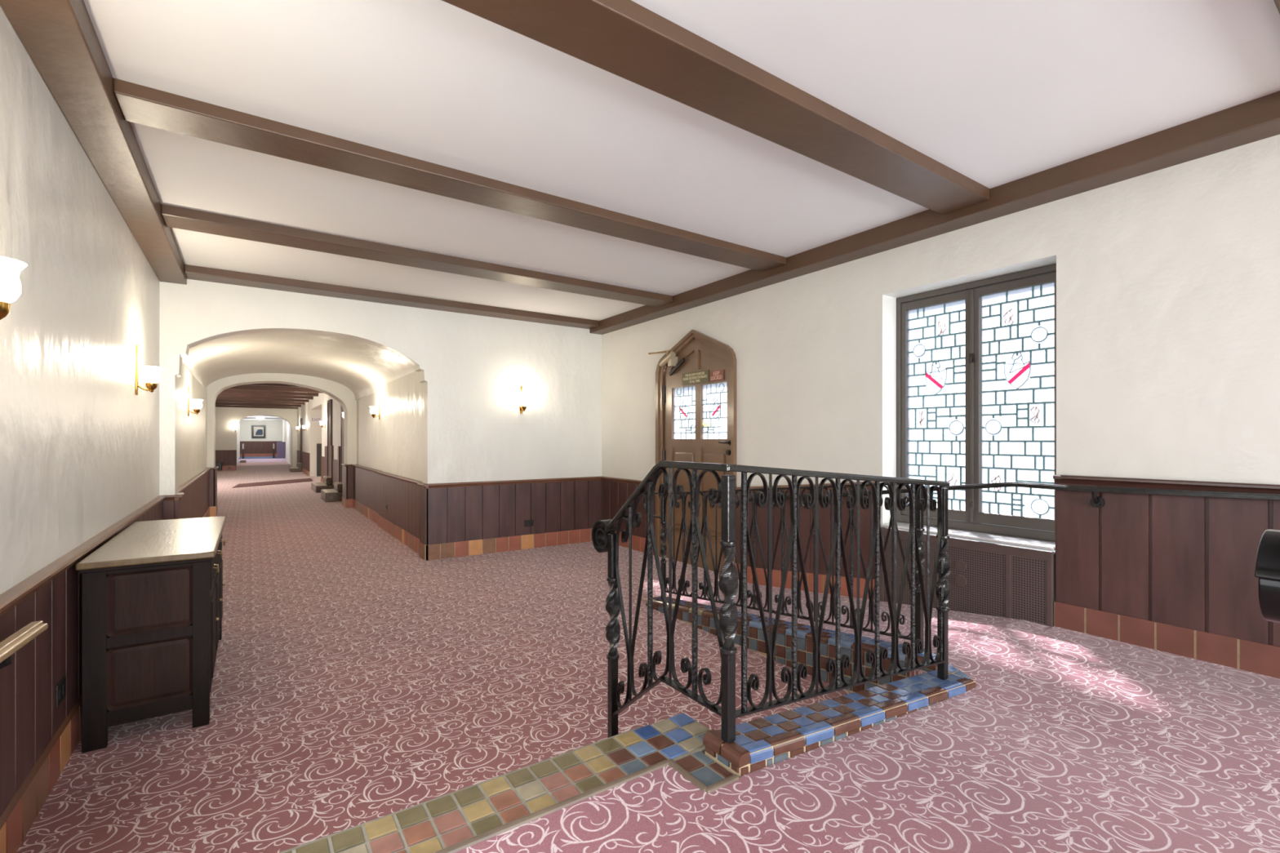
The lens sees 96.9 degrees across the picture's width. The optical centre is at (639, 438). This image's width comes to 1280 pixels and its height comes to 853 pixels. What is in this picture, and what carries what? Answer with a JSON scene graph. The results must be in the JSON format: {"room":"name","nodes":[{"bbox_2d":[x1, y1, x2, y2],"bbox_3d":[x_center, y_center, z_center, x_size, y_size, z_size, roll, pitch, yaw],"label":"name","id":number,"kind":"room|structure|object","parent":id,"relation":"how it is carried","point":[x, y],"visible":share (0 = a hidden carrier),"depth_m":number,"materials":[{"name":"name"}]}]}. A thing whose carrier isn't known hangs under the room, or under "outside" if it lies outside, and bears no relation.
{"room":"hotel hallway","nodes":[
{"label":"hotel hallway","id":0,"kind":"room"},
{"bbox_2d":[0,4,159,595],"bbox_3d":[-1.267,-0.100,0.537,0.200,3.000,10.720,0,0,-34],"label":"wall","id":1,"kind":"structure","parent":0,"point":[80,450],"depth_m":2.33,"materials":[{"name":"paint"}]},
{"bbox_2d":[0,256,27,319],"bbox_3d":[-1.708,-0.447,1.484,0.143,0.344,0.125,0,0,-34],"label":"wall sconce","id":2,"kind":"object","parent":1,"relation":"attached to","point":[11,268],"visible":1,"depth_m":1.49,"materials":[{"name":"white glass"}]},
{"bbox_2d":[0,620,48,669],"bbox_3d":[-1.445,0.456,1.093,0.089,0.387,1.642,0,0,-34],"label":"wall handrail","id":3,"kind":"object","parent":1,"relation":"attached to","point":[11,644],"visible":1,"depth_m":1.59,"materials":[{"name":"brown wood"}]},
{"bbox_2d":[0,694,81,852],"bbox_3d":[-2.836,1.208,3.030,0.034,0.185,4.406,0,0,-34],"label":"baseboard","id":4,"kind":"structure","parent":1,"relation":"attached to","point":[19,816],"depth_m":1.98,"materials":[{"name":"ceramic"}]},
{"bbox_2d":[0,501,163,817],"bbox_3d":[-2.783,0.827,2.945,0.026,0.626,4.606,0,0,-34],"label":"wainscot","id":5,"kind":"structure","parent":1,"relation":"attached to","point":[29,717],"depth_m":2.00,"materials":[{"name":"brown wood"}]},
{"bbox_2d":[55,675,66,707],"bbox_3d":[-2.257,0.985,2.211,0.010,0.080,0.120,0,0,-34],"label":"wall outlet","id":6,"kind":"object","parent":5,"relation":"attached to","point":[60,688],"visible":1,"depth_m":2.20,"materials":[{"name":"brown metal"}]},
{"bbox_2d":[59,682,66,699],"bbox_3d":[-2.254,0.985,2.212,0.004,0.036,0.084,0,0,-34],"label":"socket","id":7,"kind":"object","parent":6,"relation":"attached to","point":[63,686],"depth_m":2.22,"materials":[{"name":"black plastic"}]},
{"bbox_2d":[0,495,166,617],"bbox_3d":[-2.774,0.507,2.951,0.048,0.046,4.606,0,0,-34],"label":"cap","id":8,"kind":"object","parent":5,"relation":"on","point":[11,597],"visible":1,"depth_m":2.23,"materials":[{"name":"brown wood"}]},
{"bbox_2d":[135,344,163,395],"bbox_3d":[-3.344,-0.467,3.866,0.143,0.344,0.125,0,0,-34],"label":"wall sconce","id":9,"kind":"object","parent":1,"relation":"attached to","point":[151,375],"visible":1,"depth_m":3.83,"materials":[{"name":"white glass"}]},
{"bbox_2d":[163,500,181,519],"bbox_3d":[-4.093,0.827,4.960,0.108,0.626,0.240,0,0,-34],"label":"wainscot","id":10,"kind":"structure","parent":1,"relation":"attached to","point":[171,508],"depth_m":4.87,"materials":[{"name":"brown wood"}]},
{"bbox_2d":[163,492,184,501],"bbox_3d":[-4.076,0.507,4.955,0.130,0.046,0.268,0,0,-34],"label":"cap","id":11,"kind":"object","parent":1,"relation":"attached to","point":[178,496],"visible":0.88,"depth_m":4.87,"materials":[{"name":"brown wood"}]},
{"bbox_2d":[177,363,207,487],"bbox_3d":[-5.832,0.300,7.171,0.305,2.200,5.374,0,0,-34],"label":"wall","id":12,"kind":"structure","parent":0,"point":[193,428],"depth_m":6.75,"materials":[{"name":"paint"}]},
{"bbox_2d":[187,386,203,416],"bbox_3d":[-5.160,-0.432,6.586,0.143,0.344,0.125,0,0,-34],"label":"wall sconce","id":13,"kind":"object","parent":12,"relation":"attached to","point":[197,404],"visible":1,"depth_m":6.55,"materials":[{"name":"white glass"}]},
{"bbox_2d":[180,469,217,519],"bbox_3d":[-5.804,0.825,7.494,0.116,0.621,5.874,0,0,-34],"label":"wainscot","id":14,"kind":"structure","parent":12,"relation":"attached to","point":[201,495],"depth_m":7.81,"materials":[{"name":"brown wood"}]},
{"bbox_2d":[177,466,218,493],"bbox_3d":[-5.795,0.507,7.500,0.138,0.046,5.874,0,0,-34],"label":"cap","id":15,"kind":"object","parent":14,"relation":"on","point":[185,485],"visible":0.89,"depth_m":6.85,"materials":[{"name":"brown wood"}]},
{"bbox_2d":[202,503,217,517],"bbox_3d":[-5.801,1.218,7.496,0.124,0.165,5.874,0,0,-34],"label":"baseboard","id":16,"kind":"structure","parent":12,"relation":"attached to","point":[211,511],"depth_m":9.48,"materials":[{"name":"tile"}]},
{"bbox_2d":[215,407,297,466],"bbox_3d":[-16.624,-0.100,23.854,5.000,3.000,0.350,0,0,-34],"label":"wall","id":17,"kind":"structure","parent":0,"point":[226,418],"depth_m":23.53,"materials":[{"name":"white paint"}]},
{"bbox_2d":[215,449,236,466],"bbox_3d":[-17.539,0.802,22.996,1.920,0.665,0.030,0,0,-34],"label":"wainscot","id":18,"kind":"structure","parent":17,"relation":"attached to","point":[228,457],"depth_m":23.34,"materials":[{"name":"brown wood"}]},
{"bbox_2d":[239,456,281,458],"bbox_3d":[-22.628,1.160,33.931,2.230,0.080,4.440,0,0,-34],"label":"floor","id":19,"kind":"structure","parent":0,"point":[246,457],"depth_m":33.72,"materials":[{"name":"blue carpet"}]},
{"bbox_2d":[241,443,244,458],"bbox_3d":[-22.363,0.680,31.947,0.100,0.880,0.110,0,0,-34],"label":"post","id":20,"kind":"object","parent":19,"relation":"on","point":[242,444],"visible":1,"depth_m":31.91,"materials":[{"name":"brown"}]},
{"bbox_2d":[272,443,275,457],"bbox_3d":[-21.168,0.680,32.768,0.100,0.880,0.110,0,0,-34],"label":"post","id":21,"kind":"object","parent":19,"relation":"on","point":[273,444],"visible":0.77,"depth_m":32.74,"materials":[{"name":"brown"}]},
{"bbox_2d":[276,441,285,457],"bbox_3d":[-20.765,0.650,32.808,0.410,0.940,0.400,0,0,-34],"label":"panelling","id":22,"kind":"object","parent":19,"relation":"on","point":[281,446],"visible":0.93,"depth_m":32.64,"materials":[{"name":"purple wood"}]},
{"bbox_2d":[240,414,283,420],"bbox_3d":[-20.033,-1.225,30.187,2.650,0.150,13.950,0,0,-34],"label":"ceiling","id":23,"kind":"structure","parent":0,"point":[267,417],"depth_m":32.04,"materials":[{"name":"paint"}]},
{"bbox_2d":[236,419,292,465],"bbox_3d":[-20.033,0.050,30.187,2.650,2.700,13.950,0,0,-34],"label":"wall","id":24,"kind":"structure","parent":0,"point":[275,430],"depth_m":35.34,"materials":[{"name":"white paint"}]},
{"bbox_2d":[251,425,265,438],"bbox_3d":[-23.963,-0.440,35.627,0.710,0.800,0.092,0,0,-34],"label":"framed picture","id":25,"kind":"object","parent":24,"relation":"attached to","point":[257,431],"visible":1,"depth_m":35.59,"materials":[{"name":"black wood"}]},
{"bbox_2d":[255,429,262,435],"bbox_3d":[-23.918,-0.410,35.606,0.400,0.380,0.006,0,0,-34],"label":"painting","id":26,"kind":"object","parent":25,"relation":"attached to","point":[258,432],"depth_m":35.60,"materials":[{"name":"blue paper"}]},
{"bbox_2d":[240,453,276,457],"bbox_3d":[-23.842,1.030,35.699,2.210,0.180,0.050,0,0,-34],"label":"baseboard","id":27,"kind":"structure","parent":24,"relation":"attached to","point":[245,455],"depth_m":35.58,"materials":[{"name":"tile"}]},
{"bbox_2d":[240,440,281,453],"bbox_3d":[-23.870,0.640,35.740,2.210,0.960,0.050,0,0,-34],"label":"panelling","id":28,"kind":"object","parent":24,"relation":"attached to","point":[250,447],"visible":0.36,"depth_m":35.63,"materials":[{"name":"brown wood"}]},
{"bbox_2d":[205,373,356,467],"bbox_3d":[-7.167,-0.100,9.818,4.700,3.000,0.500,0,0,-34],"label":"wall","id":29,"kind":"structure","parent":0,"point":[340,393],"depth_m":10.28,"materials":[{"name":"white paint"}]},
{"bbox_2d":[182,332,415,399],"bbox_3d":[-4.803,-1.090,7.878,2.800,0.720,5.374,0,0,-34],"label":"vault","id":30,"kind":"object","parent":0,"point":[363,368],"visible":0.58,"depth_m":7.61,"materials":[{"name":"paint"}]},
{"bbox_2d":[297,393,340,488],"bbox_3d":[-9.843,-0.100,18.291,1.120,3.000,16.500,0,0,-34],"label":"wall","id":31,"kind":"structure","parent":0,"point":[314,434],"depth_m":19.48,"materials":[{"name":"white paint"}]},
{"bbox_2d":[300,417,302,463],"bbox_3d":[-13.471,0.079,22.544,0.045,1.778,0.540,0,0,-34],"label":"door","id":32,"kind":"structure","parent":31,"relation":"in","point":[300,418],"depth_m":22.32,"materials":[{"name":"brown"}]},
{"bbox_2d":[302,422,306,431],"bbox_3d":[-12.204,-0.452,20.612,0.143,0.344,0.125,0,0,-34],"label":"wall sconce","id":33,"kind":"object","parent":31,"relation":"attached to","point":[304,426],"visible":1,"depth_m":20.59,"materials":[{"name":"white glass"}]},
{"bbox_2d":[302,467,323,482],"bbox_3d":[-11.593,1.218,19.819,0.034,0.165,12.000,0,0,-34],"label":"baseboard","id":34,"kind":"structure","parent":31,"relation":"attached to","point":[304,471],"depth_m":19.96,"materials":[{"name":"tile"}]},
{"bbox_2d":[311,417,321,422],"bbox_3d":[-11.159,-0.650,19.553,0.320,0.180,0.025,0,0,-34],"label":"exit sign","id":35,"kind":"object","parent":31,"relation":"attached to","point":[315,420],"visible":0.99,"depth_m":19.54,"materials":[{"name":"white paint"}]},
{"bbox_2d":[316,443,321,476],"bbox_3d":[-10.848,0.735,19.754,0.720,1.130,0.050,0,0,-34],"label":"panelling","id":36,"kind":"object","parent":31,"relation":"attached to","point":[318,445],"visible":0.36,"depth_m":19.56,"materials":[{"name":"grey paint"}]},
{"bbox_2d":[297,443,343,485],"bbox_3d":[-10.297,0.652,17.918,0.050,0.965,16.400,0,0,-34],"label":"wainscot","id":37,"kind":"structure","parent":31,"relation":"attached to","point":[335,464],"depth_m":14.69,"materials":[{"name":"brown wood"}]},
{"bbox_2d":[320,416,325,428],"bbox_3d":[-8.638,-0.452,15.418,0.143,0.344,0.125,0,0,-34],"label":"wall sconce","id":38,"kind":"object","parent":31,"relation":"attached to","point":[322,423],"visible":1,"depth_m":15.40,"materials":[{"name":"white glass"}]},
{"bbox_2d":[327,399,332,476],"bbox_3d":[-7.872,-0.011,14.392,0.045,1.938,0.720,0,0,-34],"label":"door","id":39,"kind":"structure","parent":31,"relation":"in","point":[329,402],"depth_m":14.41,"materials":[{"name":"brown wood"}]},
{"bbox_2d":[340,404,343,481],"bbox_3d":[-6.446,0.049,12.314,0.045,1.798,0.480,0,0,-34],"label":"door","id":40,"kind":"structure","parent":31,"relation":"in","point":[341,407],"depth_m":12.46,"materials":[{"name":"brown"}]},
{"bbox_2d":[160,279,601,495],"bbox_3d":[-2.431,-0.100,6.114,4.594,3.000,0.220,0,0,-34],"label":"wall","id":41,"kind":"structure","parent":0,"point":[472,369],"depth_m":6.27,"materials":[{"name":"paint"}]},
{"bbox_2d":[419,528,592,560],"bbox_3d":[-1.453,1.218,6.765,2.204,0.165,0.254,0,0,-34],"label":"baseboard","id":42,"kind":"structure","parent":41,"relation":"attached to","point":[461,548],"depth_m":6.52,"materials":[{"name":"tile"}]},
{"bbox_2d":[419,480,600,545],"bbox_3d":[-1.452,0.825,6.771,2.196,0.621,0.246,0,0,-34],"label":"wainscot","id":43,"kind":"structure","parent":41,"relation":"attached to","point":[458,513],"depth_m":6.55,"materials":[{"name":"brown wood"}]},
{"bbox_2d":[417,475,602,488],"bbox_3d":[-1.460,0.507,6.763,2.218,0.046,0.288,0,0,-34],"label":"cap","id":44,"kind":"object","parent":43,"relation":"on","point":[423,485],"visible":0.91,"depth_m":6.54,"materials":[{"name":"brown wood"}]},
{"bbox_2d":[524,520,533,526],"bbox_3d":[-1.314,1.000,6.710,0.120,0.076,0.010,0,0,-34],"label":"wall outlet","id":45,"kind":"object","parent":43,"relation":"attached to","point":[526,522],"visible":1,"depth_m":6.71,"materials":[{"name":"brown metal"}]},
{"bbox_2d":[519,384,528,413],"bbox_3d":[-1.361,-0.467,6.628,0.125,0.344,0.143,0,0,-34],"label":"wall sconce","id":46,"kind":"object","parent":41,"relation":"attached to","point":[523,402],"visible":1,"depth_m":6.59,"materials":[{"name":"white glass"}]},
{"bbox_2d":[356,371,422,481],"bbox_3d":[-3.752,0.300,8.600,0.350,2.200,5.374,0,0,-34],"label":"wall","id":47,"kind":"structure","parent":0,"point":[392,443],"depth_m":7.82,"materials":[{"name":"paint"}]},
{"bbox_2d":[369,396,379,419],"bbox_3d":[-4.020,-0.462,8.582,0.143,0.344,0.125,0,0,-34],"label":"wall sconce","id":48,"kind":"object","parent":47,"relation":"attached to","point":[373,411],"visible":1,"depth_m":8.55,"materials":[{"name":"white glass"}]},
{"bbox_2d":[342,466,419,538],"bbox_3d":[-4.065,0.825,8.688,0.185,0.621,5.874,0,0,-34],"label":"wainscot","id":49,"kind":"structure","parent":47,"relation":"attached to","point":[372,490],"depth_m":7.97,"materials":[{"name":"brown wood"}]},
{"bbox_2d":[341,463,422,484],"bbox_3d":[-4.074,0.507,8.682,0.207,0.046,5.874,0,0,-34],"label":"cap","id":50,"kind":"object","parent":49,"relation":"on","point":[379,472],"visible":0.93,"depth_m":7.90,"materials":[{"name":"brown wood"}]},
{"bbox_2d":[342,497,419,554],"bbox_3d":[-4.071,1.218,8.684,0.200,0.165,5.874,0,0,-34],"label":"baseboard","id":51,"kind":"structure","parent":47,"relation":"attached to","point":[409,540],"depth_m":7.92,"materials":[{"name":"tile"}]},
{"bbox_2d":[16,462,851,852],"bbox_3d":[-10.688,1.350,16.801,6.800,0.100,37.200,0,0,-34],"label":"floor","id":52,"kind":"structure","parent":0,"point":[358,677],"depth_m":3.00,"materials":[{"name":"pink carpet"}]},
{"bbox_2d":[75,515,226,753],"bbox_3d":[-2.513,0.905,3.026,0.459,0.790,1.435,0,0,-34],"label":"chest","id":53,"kind":"object","parent":52,"relation":"on","point":[152,594],"visible":1,"depth_m":2.48,"materials":[{"name":"brown wood"}]},
{"bbox_2d":[215,462,222,471],"bbox_3d":[-17.162,1.135,23.030,0.280,0.330,0.280,0,0,-34],"label":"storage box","id":54,"kind":"object","parent":52,"relation":"on","point":[220,464],"visible":0.54,"depth_m":22.95,"materials":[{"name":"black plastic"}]},
{"bbox_2d":[222,465,235,471],"bbox_3d":[-16.848,1.200,23.253,0.450,0.200,0.267,0,0,-34],"label":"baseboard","id":55,"kind":"structure","parent":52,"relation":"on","point":[224,468],"depth_m":23.14,"materials":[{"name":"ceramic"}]},
{"bbox_2d":[238,457,286,462],"bbox_3d":[-21.099,1.240,31.705,2.230,0.220,0.960,0,0,-34],"label":"step","id":56,"kind":"structure","parent":52,"relation":"on","point":[282,460],"depth_m":31.71,"materials":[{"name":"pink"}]},
{"bbox_2d":[231,478,312,488],"bbox_3d":[-10.710,1.294,16.735,1.102,0.011,3.478,0,0,15],"label":"floor mat","id":57,"kind":"object","parent":52,"relation":"on","point":[282,482],"visible":1,"depth_m":16.55,"materials":[{"name":"carpet"}]},
{"bbox_2d":[288,462,302,472],"bbox_3d":[-13.620,1.134,22.430,0.380,0.332,1.000,0,0,-34],"label":"steps","id":58,"kind":"structure","parent":52,"relation":"on","point":[299,465],"depth_m":22.11,"materials":[{"name":"grey stone"}]},
{"bbox_2d":[311,475,333,493],"bbox_3d":[-7.983,1.129,14.230,0.370,0.342,1.300,0,0,-34],"label":"steps","id":59,"kind":"structure","parent":52,"relation":"on","point":[317,487],"depth_m":13.94,"materials":[{"name":"beige stone"}]},
{"bbox_2d":[320,481,342,502],"bbox_3d":[-6.524,1.124,12.079,0.400,0.352,0.900,0,0,-34],"label":"steps","id":60,"kind":"structure","parent":52,"relation":"on","point":[335,495],"depth_m":11.75,"materials":[{"name":"beige stone"}]},
{"bbox_2d":[279,712,739,852],"bbox_3d":[-0.588,1.131,1.429,1.888,0.338,0.679,0,0,-34],"label":"tile floor border","id":61,"kind":"structure","parent":52,"relation":"on","point":[453,822],"depth_m":1.57,"materials":[{"name":"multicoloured tile"}]},
{"bbox_2d":[645,595,976,777],"bbox_3d":[0.228,1.105,3.054,1.527,0.390,2.423,0,0,-34],"label":"tiled curb","id":62,"kind":"object","parent":52,"relation":"on","point":[761,743],"visible":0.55,"depth_m":2.13,"materials":[{"name":"multicoloured tile"}]},
{"bbox_2d":[591,460,951,743],"bbox_3d":[0.561,0.688,2.370,1.302,1.224,0.815,0,0,-34],"label":"iron railing","id":63,"kind":"object","parent":62,"relation":"on","point":[605,538],"visible":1,"depth_m":2.00,"materials":[{"name":"black metal"}]},
{"bbox_2d":[643,482,924,653],"bbox_3d":[0.671,0.709,3.508,0.171,1.031,2.409,0,0,-34],"label":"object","id":64,"kind":"object","parent":62,"relation":"on","point":[919,514],"visible":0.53,"depth_m":3.25,"materials":[{"name":"black"}]},
{"bbox_2d":[83,0,1279,320],"bbox_3d":[0.725,-1.507,1.771,5.000,0.100,10.900,0,0,-34],"label":"ceiling","id":65,"kind":"structure","parent":0,"point":[995,92],"depth_m":2.49,"materials":[{"name":"paint"}]},
{"bbox_2d":[0,0,186,284],"bbox_3d":[-1.049,-1.409,0.557,0.182,0.137,10.506,0,0,-34],"label":"ceiling beam","id":66,"kind":"structure","parent":65,"relation":"attached to","point":[60,37],"depth_m":2.32,"materials":[{"name":"brown wood"}]},
{"bbox_2d":[184,264,599,328],"bbox_3d":[-2.231,-1.435,5.981,4.010,0.085,0.266,0,0,-34],"label":"ceiling beam","id":67,"kind":"structure","parent":65,"relation":"attached to","point":[192,272],"depth_m":5.59,"materials":[{"name":"brown wood"}]},
{"bbox_2d":[160,204,672,306],"bbox_3d":[-1.393,-1.436,4.760,4.010,0.082,0.265,0,0,-34],"label":"ceiling beam","id":68,"kind":"structure","parent":65,"relation":"attached to","point":[176,217],"depth_m":4.31,"materials":[{"name":"brown wood"}]},
{"bbox_2d":[113,78,786,271],"bbox_3d":[-0.546,-1.438,3.528,4.010,0.077,0.255,0,0,-34],"label":"ceiling beam","id":69,"kind":"structure","parent":65,"relation":"attached to","point":[138,104],"depth_m":2.97,"materials":[{"name":"brown wood"}]},
{"bbox_2d":[441,0,989,214],"bbox_3d":[0.309,-1.435,2.283,4.010,0.085,0.275,0,0,-34],"label":"ceiling beam","id":70,"kind":"structure","parent":65,"relation":"attached to","point":[625,39],"depth_m":2.25,"materials":[{"name":"brown wood"}]},
{"bbox_2d":[589,90,1279,334],"bbox_3d":[2.415,-1.409,2.936,0.202,0.137,10.506,0,0,-34],"label":"ceiling beam","id":71,"kind":"structure","parent":65,"relation":"attached to","point":[1257,119],"depth_m":3.16,"materials":[{"name":"brown wood"}]},
{"bbox_2d":[1273,0,1279,14],"bbox_3d":[1.154,-1.435,1.052,4.010,0.085,0.267,0,0,-34],"label":"ceiling beam","id":72,"kind":"structure","parent":65,"relation":"attached to","point":[1277,2],"depth_m":1.82,"materials":[{"name":"brown wood"}]},
{"bbox_2d":[454,583,1279,852],"bbox_3d":[1.462,1.160,0.652,4.650,0.380,7.820,0,0,-34],"label":"floor","id":73,"kind":"structure","parent":0,"point":[1064,740],"depth_m":1.70,"materials":[{"name":"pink carpet"}]},
{"bbox_2d":[1254,528,1279,622],"bbox_3d":[1.223,0.555,0.985,0.868,0.851,0.088,0,0,-34],"label":"iron railing","id":74,"kind":"object","parent":73,"relation":"on","point":[1267,570],"visible":1,"depth_m":0.78,"materials":[{"name":"black metal"}]},
{"bbox_2d":[601,134,1279,530],"bbox_3d":[2.512,-0.100,3.154,0.245,3.000,10.756,0,0,-34],"label":"wall","id":75,"kind":"structure","parent":0,"point":[1168,278],"depth_m":3.07,"materials":[{"name":"beige paint"}]},
{"bbox_2d":[600,476,642,484],"bbox_3d":[-0.166,0.507,6.795,0.048,0.046,1.221,0,0,-34],"label":"cap","id":76,"kind":"object","parent":75,"relation":"attached to","point":[605,478],"visible":0.79,"depth_m":6.85,"materials":[{"name":"brown wood"}]},
{"bbox_2d":[600,480,655,537],"bbox_3d":[-0.151,0.825,6.793,0.026,0.621,1.201,0,0,-34],"label":"wainscot","id":77,"kind":"structure","parent":75,"relation":"attached to","point":[614,495],"depth_m":6.91,"materials":[{"name":"brown wood"}]},
{"bbox_2d":[615,531,653,555],"bbox_3d":[-0.160,1.218,6.799,0.034,0.165,1.221,0,0,-34],"label":"baseboard","id":78,"kind":"structure","parent":75,"relation":"attached to","point":[637,543],"depth_m":6.60,"materials":[{"name":"tile"}]},
{"bbox_2d":[648,329,737,573],"bbox_3d":[0.506,0.096,5.761,0.243,2.409,1.235,0,0,-34],"label":"door","id":79,"kind":"structure","parent":75,"relation":"in","point":[696,351],"depth_m":5.78,"materials":[{"name":"brown wood"}]},
{"bbox_2d":[681,369,709,385],"bbox_3d":[0.562,-0.620,5.782,0.010,0.124,0.423,0,0,-34],"label":"door sign","id":80,"kind":"object","parent":79,"relation":"attached to","point":[702,376],"visible":1,"depth_m":5.77,"materials":[{"name":"yellow"}]},
{"bbox_2d":[709,369,724,382],"bbox_3d":[0.747,-0.612,5.513,0.010,0.100,0.201,0,0,-34],"label":"door sign","id":81,"kind":"object","parent":79,"relation":"attached to","point":[715,375],"visible":1,"depth_m":5.50,"materials":[{"name":"brown"}]},
{"bbox_2d":[734,563,875,599],"bbox_3d":[1.298,1.166,4.676,0.034,0.303,1.440,0,0,-34],"label":"baseboard","id":82,"kind":"structure","parent":75,"relation":"attached to","point":[776,574],"depth_m":4.55,"materials":[{"name":"ceramic"}]},
{"bbox_2d":[735,488,875,579],"bbox_3d":[1.301,0.749,4.678,0.026,0.822,1.440,0,0,-34],"label":"wainscot","id":83,"kind":"structure","parent":75,"relation":"attached to","point":[806,516],"depth_m":4.56,"materials":[{"name":"brown wood"}]},
{"bbox_2d":[735,481,875,492],"bbox_3d":[1.292,0.403,4.672,0.048,0.190,1.440,0,0,-34],"label":"cap","id":84,"kind":"object","parent":75,"relation":"attached to","point":[825,484],"visible":0.07,"depth_m":4.60,"materials":[{"name":"brown wood"}]},
{"bbox_2d":[879,527,1055,626],"bbox_3d":[2.037,0.916,3.625,0.098,0.568,1.061,0,0,-34],"label":"radiator cover","id":85,"kind":"object","parent":75,"relation":"attached to","point":[984,578],"visible":0.61,"depth_m":3.43,"materials":[{"name":"brown metal"}]},
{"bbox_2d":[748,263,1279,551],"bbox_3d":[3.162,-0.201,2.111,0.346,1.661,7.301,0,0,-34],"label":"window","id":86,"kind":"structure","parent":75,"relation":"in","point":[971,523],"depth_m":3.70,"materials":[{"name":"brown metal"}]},
{"bbox_2d":[1053,474,1279,493],"bbox_3d":[3.878,0.225,0.906,0.048,0.046,5.503,0,0,-34],"label":"cap","id":87,"kind":"object","parent":75,"relation":"attached to","point":[1068,479],"visible":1,"depth_m":2.77,"materials":[{"name":"brown wood"}]},
{"bbox_2d":[1053,601,1279,679],"bbox_3d":[3.884,1.005,0.910,0.034,0.190,5.503,0,0,-34],"label":"baseboard","id":88,"kind":"structure","parent":75,"relation":"attached to","point":[1255,657],"depth_m":2.76,"materials":[{"name":"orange tile"}]},
{"bbox_2d":[1055,483,1279,646],"bbox_3d":[3.887,0.580,0.912,0.026,0.680,5.503,0,0,-34],"label":"wainscot","id":89,"kind":"structure","parent":75,"relation":"attached to","point":[1184,562],"depth_m":2.78,"materials":[{"name":"brown wood"}]},
{"bbox_3d":[-11.978,-1.495,16.824,4.700,0.110,16.500,0,0,-34],"label":"ceiling","id":90,"kind":"structure","parent":0,"visible":0},
{"bbox_2d":[215,404,297,408],"bbox_3d":[-16.477,-1.370,23.270,4.180,0.180,0.220,0,0,-34],"label":"ceiling beam","id":91,"kind":"structure","parent":90,"relation":"attached to","point":[216,406],"depth_m":23.50,"materials":[{"name":"brown wood"}]},
{"bbox_2d":[215,402,301,407],"bbox_3d":[-15.458,-1.370,21.786,4.180,0.180,0.220,0,0,-34],"label":"ceiling beam","id":92,"kind":"structure","parent":90,"relation":"attached to","point":[216,403],"depth_m":22.05,"materials":[{"name":"brown wood"}]},
{"bbox_2d":[215,399,304,404],"bbox_3d":[-14.383,-1.370,20.220,4.180,0.180,0.220,0,0,-34],"label":"ceiling beam","id":93,"kind":"structure","parent":90,"relation":"attached to","point":[216,400],"depth_m":20.53,"materials":[{"name":"brown wood"}]},
{"bbox_2d":[216,396,308,402],"bbox_3d":[-13.364,-1.370,18.736,4.180,0.180,0.220,0,0,-34],"label":"ceiling beam","id":94,"kind":"structure","parent":90,"relation":"attached to","point":[217,397],"depth_m":19.04,"materials":[{"name":"brown wood"}]},
{"bbox_2d":[217,392,313,399],"bbox_3d":[-12.402,-1.370,17.335,4.180,0.180,0.220,0,0,-34],"label":"ceiling beam","id":95,"kind":"structure","parent":90,"relation":"attached to","point":[221,394],"depth_m":17.70,"materials":[{"name":"brown wood"}]},
{"bbox_2d":[221,389,318,396],"bbox_3d":[-11.439,-1.370,15.933,4.180,0.180,0.220,0,0,-34],"label":"ceiling beam","id":96,"kind":"structure","parent":90,"relation":"attached to","point":[225,391],"depth_m":16.34,"materials":[{"name":"brown wood"}]},
{"bbox_2d":[243,383,303,387],"bbox_3d":[-9.628,-1.370,13.295,4.180,0.180,0.220,0,0,-34],"label":"ceiling beam","id":97,"kind":"structure","parent":90,"relation":"attached to","point":[258,384],"depth_m":13.72,"materials":[{"name":"brown wood"}]},
{"bbox_2d":[226,385,323,393],"bbox_3d":[-10.590,-1.370,14.697,4.180,0.180,0.220,0,0,-34],"label":"ceiling beam","id":98,"kind":"structure","parent":90,"relation":"attached to","point":[256,388],"depth_m":15.13,"materials":[{"name":"brown wood"}]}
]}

